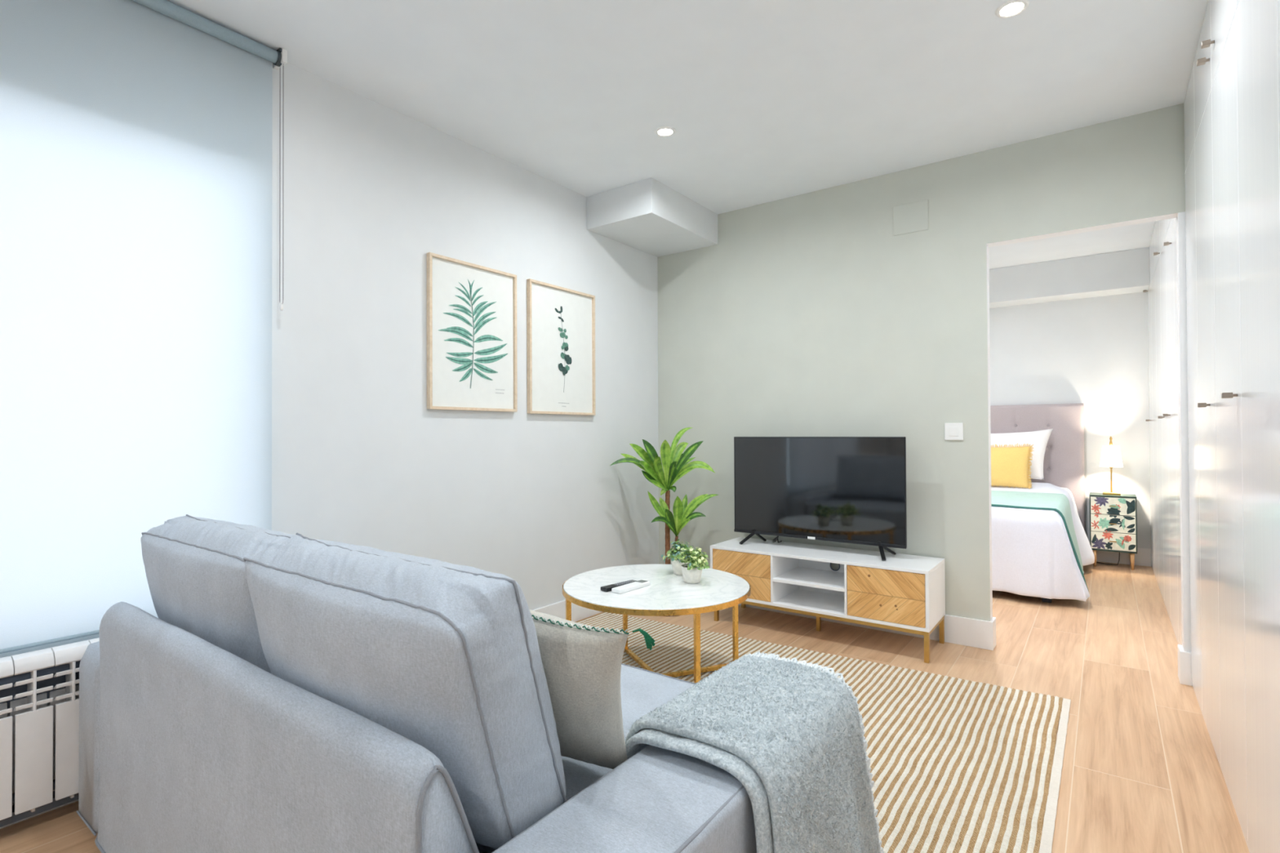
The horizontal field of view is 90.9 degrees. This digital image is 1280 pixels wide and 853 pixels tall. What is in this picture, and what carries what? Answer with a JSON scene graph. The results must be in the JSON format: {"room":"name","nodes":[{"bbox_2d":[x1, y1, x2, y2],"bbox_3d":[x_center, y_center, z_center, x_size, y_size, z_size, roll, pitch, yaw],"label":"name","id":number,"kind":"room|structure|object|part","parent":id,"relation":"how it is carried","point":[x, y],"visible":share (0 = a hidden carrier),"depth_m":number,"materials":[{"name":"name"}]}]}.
{"room":"living room","nodes":[
{"label":"living room","id":0,"kind":"room"},
{"bbox_2d":[0,62,658,716],"bbox_3d":[-1.778,-0.137,1.988,0.160,2.550,6.200,-1,-1,36],"label":"wall","id":1,"kind":"structure","parent":0,"point":[360,457],"depth_m":2.90,"materials":[{"name":"white paint"}]},
{"bbox_2d":[0,637,99,827],"bbox_3d":[-1.803,0.869,1.683,0.088,0.460,0.850,-1,-1,36],"label":"radiator","id":2,"kind":"object","parent":1,"relation":"attached to","point":[39,744],"visible":0.45,"depth_m":1.78,"materials":[{"name":"metal"}]},
{"bbox_3d":[-1.814,1.084,1.683,0.049,0.030,0.820,-1,-1,36],"label":"rail","id":3,"kind":"part","parent":2,"relation":"part of","materials":[{"name":"white metal"}]},
{"bbox_2d":[0,0,287,653],"bbox_3d":[-2.014,-0.390,1.471,0.080,2.052,2.244,-1,-1,36],"label":"roller blind","id":4,"kind":"object","parent":1,"relation":"attached to","point":[135,135],"visible":1,"depth_m":2.00,"materials":[{"name":"white fabric"}]},
{"bbox_3d":[-1.346,-0.908,2.365,0.030,0.904,0.004,-1,-1,36],"label":"bead chain","id":5,"kind":"part","parent":4,"relation":"part of","materials":[{"name":"white plastic"}]},
{"bbox_2d":[0,600,602,829],"bbox_3d":[-1.703,1.065,1.925,0.014,0.143,6.200,-1,-1,36],"label":"baseboard","id":6,"kind":"structure","parent":1,"relation":"attached to","point":[557,609],"depth_m":3.61,"materials":[{"name":"white wood"}]},
{"bbox_2d":[426,252,517,412],"bbox_3d":[-0.821,-0.442,3.131,0.025,0.726,0.537,-1,-1,36],"label":"framed print","id":7,"kind":"object","parent":1,"relation":"attached to","point":[472,308],"visible":1,"depth_m":3.11,"materials":[{"name":"white paper"}]},
{"bbox_2d":[438,279,507,393],"bbox_3d":[-0.820,-0.452,3.133,0.002,0.559,0.430,-1,-1,36],"label":"artwork","id":8,"kind":"object","parent":7,"relation":"attached to","point":[473,313],"depth_m":3.12},
{"bbox_2d":[526,278,595,415],"bbox_3d":[-0.445,-0.436,3.641,0.025,0.732,0.544,-1,-1,36],"label":"framed print","id":9,"kind":"object","parent":1,"relation":"attached to","point":[561,321],"visible":1,"depth_m":3.62,"materials":[{"name":"white paper"}]},
{"bbox_2d":[555,306,571,406],"bbox_3d":[-0.443,-0.405,3.643,0.002,0.580,0.139,-1,-1,36],"label":"artwork","id":10,"kind":"object","parent":9,"relation":"attached to","point":[562,313],"depth_m":3.64},
{"bbox_2d":[586,177,718,257],"bbox_3d":[0.095,-1.301,3.998,0.487,0.200,0.755,-1,-1,36],"label":"soffit","id":11,"kind":"object","parent":1,"relation":"attached to","point":[647,215],"depth_m":3.80,"materials":[{"name":"white paint"}]},
{"bbox_2d":[0,561,1249,852],"bbox_3d":[0.062,1.185,2.472,4.800,0.100,9.580,-1,-1,36],"label":"floor","id":12,"kind":"structure","parent":0,"point":[1141,772],"depth_m":2.63,"materials":[{"name":"brown wood"}]},
{"bbox_2d":[75,601,756,852],"bbox_3d":[-0.591,0.794,1.623,1.924,0.669,0.950,-1,-1,36],"label":"sofa","id":13,"kind":"object","parent":12,"relation":"on","point":[187,744],"visible":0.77,"depth_m":1.10,"materials":[{"name":"grey fabric"}]},
{"bbox_3d":[-1.269,0.864,2.127,0.231,0.485,0.921,-1,-1,36],"label":"armrest","id":14,"kind":"part","parent":13,"relation":"part of","materials":[{"name":"grey fabric"}]},
{"bbox_2d":[141,514,294,674],"bbox_3d":[-1.029,0.462,1.628,0.719,0.431,0.306,-1,-1,36],"label":"cushion","id":15,"kind":"object","parent":13,"relation":"on","point":[194,566],"visible":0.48,"depth_m":1.46,"materials":[{"name":"grey fabric"}]},
{"bbox_3d":[-0.820,0.778,1.347,1.449,0.641,0.223,-1,-1,36],"label":"backrest","id":16,"kind":"part","parent":13,"relation":"part of","materials":[{"name":"grey fabric"}]},
{"bbox_2d":[243,533,567,849],"bbox_3d":[-0.465,0.452,1.192,0.710,0.439,0.296,-1,-1,36],"label":"cushion","id":17,"kind":"object","parent":13,"relation":"on","point":[445,657],"visible":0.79,"depth_m":0.98,"materials":[{"name":"grey fabric"}]},
{"bbox_2d":[560,755,613,800],"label":"seat cushion","id":18,"kind":"object","parent":13,"relation":"on","point":[579,775],"depth_m":1.22,"materials":[{"name":"grey fabric"}]},
{"bbox_3d":[0.088,0.848,1.125,0.240,0.485,0.921,-1,-1,36],"label":"armrest","id":19,"kind":"part","parent":13,"relation":"part of","materials":[{"name":"grey fabric"}]},
{"bbox_2d":[620,663,696,740],"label":"seat cushion","id":20,"kind":"object","parent":13,"relation":"on","point":[643,691],"depth_m":1.60,"materials":[{"name":"grey fabric"}]},
{"bbox_2d":[529,609,655,768],"bbox_3d":[-0.159,0.486,1.190,0.547,0.370,0.200,-1,-1,32],"label":"throw cushion","id":21,"kind":"object","parent":20,"relation":"on","point":[581,663],"visible":0.57,"depth_m":1.08,"materials":[{"name":"beige fabric"}]},
{"bbox_3d":[-0.231,0.486,1.154,0.130,0.370,0.530,0,-1,-39],"label":"crochet trim","id":22,"kind":"part","parent":21,"relation":"part of","materials":[{"name":"green fabric"}]},
{"bbox_2d":[625,651,884,852],"bbox_3d":[0.272,0.811,1.351,0.375,0.520,0.618,-1,-1,36],"label":"throw blanket","id":23,"kind":"object","parent":13,"relation":"on","point":[791,732],"visible":1,"depth_m":1.22,"materials":[{"name":"grey fabric"}]},
{"bbox_2d":[609,426,718,616],"bbox_3d":[0.153,0.576,3.862,0.684,1.143,0.301,0,-1,-8],"label":"dracaena plant","id":24,"kind":"object","parent":12,"relation":"on","point":[674,463],"visible":0.75,"depth_m":3.85,"materials":[{"name":"green plant"}]},
{"bbox_2d":[575,612,1071,852],"bbox_3d":[0.332,1.130,2.638,2.374,0.009,1.626,-1,-1,36],"label":"rug","id":25,"kind":"object","parent":12,"relation":"on","point":[957,765],"visible":0.37,"depth_m":2.23,"materials":[{"name":"fabric"}]},
{"bbox_2d":[562,564,751,684],"bbox_3d":[0.073,0.911,2.802,0.830,0.427,0.830,-1,-1,36],"label":"coffee table","id":26,"kind":"object","parent":25,"relation":"on","point":[667,594],"visible":0.88,"depth_m":2.67,"materials":[{"name":"white stone"}]},
{"bbox_3d":[-0.301,0.923,2.655,0.020,0.403,0.020,0,-1,-22],"label":"leg","id":27,"kind":"part","parent":26,"relation":"part of","materials":[{"name":"gold metal"}]},
{"bbox_2d":[600,579,636,591],"bbox_3d":[-0.088,0.688,2.727,0.187,0.018,0.042,0,-1,-44],"label":"remote control","id":28,"kind":"object","parent":26,"relation":"on","point":[608,588],"visible":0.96,"depth_m":2.69,"materials":[{"name":"black plastic"}]},
{"bbox_3d":[-0.075,0.928,3.176,0.020,0.403,0.020,0,-1,-22],"label":"leg","id":29,"kind":"part","parent":26,"relation":"part of","materials":[{"name":"gold metal"}]},
{"bbox_2d":[611,579,649,594],"bbox_3d":[-0.037,0.687,2.705,0.050,0.019,0.200,-1,-1,40],"label":"remote","id":30,"kind":"object","parent":26,"relation":"on","point":[640,584],"visible":1,"depth_m":2.68,"materials":[{"name":"white plastic"}]},
{"bbox_2d":[661,539,698,575],"bbox_3d":[0.198,0.618,2.989,0.183,0.161,0.175,-1,-1,36],"label":"potted plant","id":31,"kind":"object","parent":26,"relation":"on","point":[673,554],"visible":0.66,"depth_m":2.96,"materials":[{"name":"green plant"}]},
{"bbox_3d":[0.194,0.662,2.988,0.098,0.074,0.098,-1,-1,36],"label":"pot","id":32,"kind":"part","parent":31,"relation":"part of","materials":[{"name":"ceramic"}]},
{"bbox_2d":[677,545,709,583],"bbox_3d":[0.241,0.613,2.817,0.144,0.167,0.191,0,-1,7],"label":"potted plant","id":33,"kind":"object","parent":26,"relation":"on","point":[691,571],"visible":1,"depth_m":2.79,"materials":[{"name":"green plant"}]},
{"bbox_3d":[0.233,0.660,2.820,0.098,0.074,0.098,-1,-1,36],"label":"pot","id":34,"kind":"part","parent":33,"relation":"part of","materials":[{"name":"ceramic"}]},
{"bbox_3d":[0.221,0.919,2.428,0.020,0.403,0.020,0,-1,-22],"label":"leg","id":35,"kind":"part","parent":26,"relation":"part of","materials":[{"name":"gold metal"}]},
{"bbox_3d":[0.447,0.923,2.950,0.020,0.403,0.020,0,-1,-22],"label":"leg","id":36,"kind":"part","parent":26,"relation":"part of","materials":[{"name":"gold metal"}]},
{"bbox_2d":[710,537,945,663],"bbox_3d":[1.009,0.920,3.514,1.200,0.442,0.378,-1,-1,36],"label":"tv stand","id":37,"kind":"object","parent":12,"relation":"on","point":[903,593],"visible":0.85,"depth_m":3.35,"materials":[{"name":"white paint"}]},
{"bbox_3d":[0.451,1.080,3.714,0.022,0.130,0.022,-1,-1,36],"label":"leg","id":38,"kind":"part","parent":37,"relation":"part of","materials":[{"name":"gold metal"}]},
{"bbox_3d":[0.581,0.848,3.608,0.365,0.256,0.016,-1,-1,36],"label":"door","id":39,"kind":"part","parent":37,"relation":"part of","materials":[{"name":"brown wood"}]},
{"bbox_3d":[0.997,1.066,3.517,0.020,0.150,0.020,-1,-1,36],"label":"leg","id":40,"kind":"part","parent":37,"relation":"part of","materials":[{"name":"gold metal"}]},
{"bbox_2d":[733,436,906,560],"bbox_3d":[0.995,0.378,3.595,1.002,0.639,0.256,-1,-1,36],"label":"television","id":41,"kind":"object","parent":37,"relation":"on","point":[851,490],"visible":1,"depth_m":3.54,"materials":[{"name":"black plastic"}]},
{"bbox_3d":[1.119,0.846,3.664,1.168,0.260,0.006,-1,-1,36],"label":"panel","id":42,"kind":"part","parent":37,"relation":"part of","materials":[{"name":"white paint"}]},
{"bbox_3d":[1.017,1.000,3.510,1.176,0.020,0.366,-1,-1,36],"label":"leg frame","id":43,"kind":"part","parent":37,"relation":"part of","materials":[{"name":"gold metal"}]},
{"bbox_3d":[1.220,0.840,3.136,0.373,0.256,0.016,-1,-1,36],"label":"door","id":44,"kind":"part","parent":37,"relation":"part of","materials":[{"name":"brown wood"}]},
{"bbox_3d":[1.379,1.069,3.028,0.022,0.130,0.022,-1,-1,36],"label":"leg","id":45,"kind":"part","parent":37,"relation":"part of","materials":[{"name":"gold metal"}]},
{"bbox_3d":[1.584,1.071,3.305,0.022,0.130,0.022,-1,-1,36],"label":"leg","id":46,"kind":"part","parent":37,"relation":"part of","materials":[{"name":"gold metal"}]},
{"bbox_2d":[990,403,1094,603],"bbox_3d":[2.624,0.477,5.104,1.708,1.345,1.891,-1,-1,36],"label":"bed","id":47,"kind":"object","parent":12,"relation":"on","point":[1033,555],"visible":0.29,"depth_m":4.18,"materials":[{"name":"beige fabric"}]},
{"bbox_2d":[991,443,1033,488],"bbox_3d":[2.998,0.338,5.340,0.578,0.392,0.159,-1,-1,36],"label":"cushion","id":48,"kind":"object","parent":47,"relation":"on","point":[1010,466],"visible":0.49,"depth_m":5.22,"materials":[{"name":"yellow fabric"}]},
{"bbox_2d":[991,428,1053,479],"bbox_3d":[3.200,0.256,5.531,0.710,0.470,0.248,-1,-1,36],"label":"bed pillow","id":49,"kind":"object","parent":47,"relation":"on","point":[1039,439],"visible":0.35,"depth_m":5.39,"materials":[{"name":"white fabric"}]},
{"bbox_3d":[3.131,0.457,5.854,1.633,1.295,0.069,-1,-1,36],"label":"headboard","id":50,"kind":"part","parent":47,"relation":"part of","materials":[{"name":"beige fabric"}]},
{"bbox_2d":[991,490,1088,591],"bbox_3d":[2.493,0.800,4.853,1.583,0.563,0.949,-1,-1,36],"label":"throw","id":51,"kind":"object","parent":47,"relation":"on","point":[1059,503],"visible":0.41,"depth_m":4.56,"materials":[{"name":"green fabric"}]},
{"bbox_2d":[991,482,1094,601],"bbox_3d":[2.640,0.786,5.039,1.599,0.627,1.808,-1,-1,36],"label":"bedspread","id":52,"kind":"object","parent":47,"relation":"on","point":[1033,555],"depth_m":4.08,"materials":[{"name":"white fabric"}]},
{"bbox_3d":[2.643,1.089,4.091,0.052,0.100,0.040,-1,-1,36],"label":"leg","id":53,"kind":"part","parent":47,"relation":"part of","materials":[{"name":"black"}]},
{"bbox_2d":[1097,552,1119,565],"bbox_3d":[3.892,1.093,5.245,0.169,0.099,0.075,-1,-1,36],"label":"cable","id":54,"kind":"object","parent":12,"relation":"on","point":[1119,553],"visible":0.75,"depth_m":5.21,"materials":[{"name":"black plastic"}]},
{"bbox_2d":[1089,492,1137,569],"bbox_3d":[3.880,0.852,5.168,0.304,0.585,0.260,-1,-1,36],"label":"drawers","id":55,"kind":"object","parent":12,"relation":"on","point":[1113,518],"visible":0.96,"depth_m":5.07,"materials":[{"name":"multicoloured wood"}]},
{"bbox_3d":[3.729,1.077,5.166,0.032,0.135,0.031,-1,-1,36],"label":"leg","id":56,"kind":"part","parent":55,"relation":"part of","materials":[{"name":"brown wood"}]},
{"bbox_2d":[1099,436,1123,495],"bbox_3d":[3.858,0.319,5.157,0.156,0.479,0.156,-1,-1,36],"label":"table lamp","id":57,"kind":"object","parent":55,"relation":"on","point":[1111,457],"visible":1,"depth_m":5.12,"materials":[{"name":"white fabric"}]},
{"bbox_3d":[3.858,0.244,5.158,0.156,0.170,0.156,-1,-1,36],"label":"lamp shade","id":58,"kind":"part","parent":57,"relation":"part of","materials":[{"name":"white fabric"}]},
{"bbox_3d":[3.812,0.642,5.079,0.288,0.137,0.017,-1,-1,36],"label":"drawer","id":59,"kind":"part","parent":55,"relation":"part of","materials":[{"name":"multicoloured wood"}]},
{"bbox_3d":[3.812,0.784,5.078,0.288,0.137,0.016,-1,-1,36],"label":"drawer","id":60,"kind":"part","parent":55,"relation":"part of","materials":[{"name":"multicoloured wood"}]},
{"bbox_3d":[3.813,0.926,5.077,0.288,0.137,0.016,-1,-1,36],"label":"drawer","id":61,"kind":"part","parent":55,"relation":"part of","materials":[{"name":"multicoloured wood"}]},
{"bbox_3d":[3.926,1.075,5.021,0.032,0.135,0.031,-1,-1,36],"label":"leg","id":62,"kind":"part","parent":55,"relation":"part of","materials":[{"name":"brown wood"}]},
{"bbox_2d":[1142,217,1182,644],"bbox_3d":[3.539,-0.142,3.829,0.630,2.548,2.880,-1,-1,36],"label":"wardrobe","id":63,"kind":"object","parent":12,"relation":"on","point":[1162,317],"visible":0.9,"depth_m":3.79,"materials":[{"name":"white laminate"}]},
{"bbox_3d":[4.028,-1.247,4.968,0.020,0.315,0.478,-1,-1,36],"label":"door","id":64,"kind":"part","parent":63,"relation":"part of","materials":[{"name":"white wood"}]},
{"bbox_3d":[4.033,0.012,4.955,0.020,2.197,0.478,-1,-1,36],"label":"tall door","id":65,"kind":"part","parent":63,"relation":"part of","materials":[{"name":"white wood"}]},
{"bbox_3d":[3.742,-1.250,4.582,0.020,0.315,0.478,-1,-1,36],"label":"door","id":66,"kind":"part","parent":63,"relation":"part of","materials":[{"name":"white wood"}]},
{"bbox_3d":[3.748,0.009,4.569,0.020,2.197,0.478,-1,-1,36],"label":"tall door","id":67,"kind":"part","parent":63,"relation":"part of","materials":[{"name":"white wood"}]},
{"bbox_3d":[3.457,-1.252,4.196,0.020,0.315,0.478,-1,-1,36],"label":"door","id":68,"kind":"part","parent":63,"relation":"part of","materials":[{"name":"white wood"}]},
{"bbox_3d":[3.463,0.007,4.183,0.020,2.197,0.478,-1,-1,36],"label":"tall door","id":69,"kind":"part","parent":63,"relation":"part of","materials":[{"name":"white wood"}]},
{"bbox_3d":[3.172,-1.255,3.809,0.020,0.315,0.478,-1,-1,36],"label":"door","id":70,"kind":"part","parent":63,"relation":"part of","materials":[{"name":"white wood"}]},
{"bbox_3d":[3.178,0.004,3.797,0.020,2.197,0.478,-1,-1,36],"label":"tall door","id":71,"kind":"part","parent":63,"relation":"part of","materials":[{"name":"white wood"}]},
{"bbox_3d":[2.796,-0.969,3.339,0.032,0.015,0.022,-1,-1,36],"label":"knob","id":72,"kind":"part","parent":63,"relation":"part of","materials":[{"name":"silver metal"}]},
{"bbox_3d":[2.887,-1.257,3.423,0.020,0.315,0.478,-1,-1,36],"label":"door","id":73,"kind":"part","parent":63,"relation":"part of","materials":[{"name":"white wood"}]},
{"bbox_3d":[2.892,0.002,3.411,0.020,2.197,0.478,-1,-1,36],"label":"tall door","id":74,"kind":"part","parent":63,"relation":"part of","materials":[{"name":"white wood"}]},
{"bbox_3d":[2.607,-0.001,3.025,0.020,2.197,0.478,-1,-1,36],"label":"tall door","id":75,"kind":"part","parent":63,"relation":"part of","materials":[{"name":"white wood"}]},
{"bbox_2d":[1183,0,1279,852],"bbox_3d":[0.836,-0.166,0.170,0.630,2.548,5.982,-1,-1,36],"label":"wardrobe","id":76,"kind":"object","parent":12,"relation":"on","point":[1232,101],"visible":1,"depth_m":1.72,"materials":[{"name":"white laminate"}]},
{"bbox_3d":[2.275,-1.263,2.596,0.020,0.315,0.380,-1,-1,36],"label":"door","id":77,"kind":"part","parent":76,"relation":"part of","materials":[{"name":"white wood"}]},
{"bbox_3d":[2.281,-0.004,2.583,0.020,2.197,0.380,-1,-1,36],"label":"tall door","id":78,"kind":"part","parent":76,"relation":"part of","materials":[{"name":"white wood"}]},
{"bbox_3d":[2.019,-1.265,2.249,0.020,0.315,0.478,-1,-1,36],"label":"door","id":79,"kind":"part","parent":76,"relation":"part of","materials":[{"name":"white wood"}]},
{"bbox_3d":[1.877,-1.218,2.099,0.032,0.015,0.022,-1,-1,36],"label":"knob","id":80,"kind":"part","parent":76,"relation":"part of","materials":[{"name":"silver metal"}]},
{"bbox_3d":[1.944,-0.074,2.172,0.032,0.015,0.022,-1,-1,36],"label":"knob","id":81,"kind":"part","parent":76,"relation":"part of","materials":[{"name":"silver metal"}]},
{"bbox_3d":[1.806,-1.218,2.003,0.032,0.015,0.022,-1,-1,36],"label":"knob","id":82,"kind":"part","parent":76,"relation":"part of","materials":[{"name":"silver metal"}]},
{"bbox_3d":[2.025,-0.006,2.236,0.020,2.197,0.478,-1,-1,36],"label":"tall door","id":83,"kind":"part","parent":76,"relation":"part of","materials":[{"name":"white wood"}]},
{"bbox_3d":[1.734,-1.268,1.863,0.020,0.315,0.478,-1,-1,36],"label":"door","id":84,"kind":"part","parent":76,"relation":"part of","materials":[{"name":"white wood"}]},
{"bbox_3d":[1.611,-0.085,1.722,0.032,0.015,0.022,-1,-1,36],"label":"knob","id":85,"kind":"part","parent":76,"relation":"part of","materials":[{"name":"silver metal"}]},
{"bbox_3d":[1.740,-0.009,1.850,0.020,2.197,0.478,-1,-1,36],"label":"tall door","id":86,"kind":"part","parent":76,"relation":"part of","materials":[{"name":"white wood"}]},
{"bbox_3d":[1.454,-0.011,1.464,0.020,2.197,0.478,-1,-1,36],"label":"tall door","id":87,"kind":"part","parent":76,"relation":"part of","materials":[{"name":"white wood"}]},
{"bbox_3d":[1.169,-0.014,1.078,0.020,2.197,0.478,-1,-1,36],"label":"tall door","id":88,"kind":"part","parent":76,"relation":"part of","materials":[{"name":"white wood"}]},
{"bbox_2d":[167,0,1208,269],"bbox_3d":[0.051,-1.465,2.499,4.800,0.100,9.580,-1,-1,36],"label":"ceiling","id":89,"kind":"structure","parent":0,"point":[765,101],"depth_m":2.53,"materials":[{"name":"paint"}]},
{"bbox_2d":[654,126,675,137],"bbox_3d":[0.121,-1.408,3.009,0.100,0.006,0.100,-1,-1,36],"label":"recessed light","id":90,"kind":"object","parent":89,"relation":"in","point":[664,131],"visible":1,"depth_m":3.00,"materials":[{"name":"white plastic"}]},
{"bbox_2d":[995,0,1029,17],"bbox_3d":[1.265,-1.421,2.143,0.100,0.006,0.100,-1,-1,36],"label":"recessed light","id":91,"kind":"object","parent":89,"relation":"in","point":[1011,8],"visible":1,"depth_m":2.14,"materials":[{"name":"white plastic"}]},
{"bbox_2d":[657,102,1185,621],"bbox_3d":[1.427,-0.136,3.525,3.670,2.550,0.080,-1,-1,36],"label":"wall","id":92,"kind":"structure","parent":0,"point":[807,316],"depth_m":3.50,"materials":[{"name":"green paint"}]},
{"bbox_2d":[737,603,995,650],"bbox_3d":[0.907,1.073,3.901,2.264,0.143,0.108,-1,-1,36],"label":"baseboard","id":93,"kind":"structure","parent":92,"relation":"attached to","point":[978,633],"depth_m":3.27,"materials":[{"name":"white wood"}]},
{"bbox_2d":[893,199,928,235],"bbox_3d":[1.478,-1.139,3.441,0.182,0.162,0.004,-1,-1,36],"label":"blank cover plate","id":94,"kind":"object","parent":92,"relation":"attached to","point":[912,217],"visible":1,"depth_m":3.44,"materials":[{"name":"green paint"}]},
{"bbox_2d":[944,422,963,439],"bbox_3d":[1.646,0.027,3.304,0.088,0.090,0.012,-1,-1,36],"label":"light switch","id":95,"kind":"object","parent":92,"relation":"attached to","point":[953,431],"visible":1,"depth_m":3.30,"materials":[{"name":"white plastic"}]},
{"bbox_2d":[1176,211,1192,686],"bbox_3d":[2.415,0.092,2.794,0.057,2.070,0.114,-1,-1,36],"label":"trim","id":96,"kind":"structure","parent":92,"relation":"attached to","point":[1184,676],"depth_m":2.76,"materials":[{"name":"white wood"}]},
{"bbox_2d":[989,291,1151,566],"bbox_3d":[2.827,-0.116,6.220,4.620,2.550,0.120,-1,-1,36],"label":"wall","id":97,"kind":"structure","parent":0,"point":[1093,352],"depth_m":5.38,"materials":[{"name":"white paint"}]},
{"bbox_2d":[989,247,1149,308],"bbox_3d":[2.543,-1.240,6.189,3.820,0.300,0.280,-1,-1,36],"label":"ceiling beam","id":98,"kind":"structure","parent":97,"relation":"attached to","point":[1122,272],"depth_m":5.25,"materials":[{"name":"white paint"}]},
{"bbox_2d":[1096,547,1151,566],"bbox_3d":[2.632,1.089,6.273,3.820,0.143,0.014,-1,-1,36],"label":"baseboard","id":99,"kind":"structure","parent":97,"relation":"attached to","point":[1143,557],"depth_m":5.23,"materials":[{"name":"white wood"}]}
]}

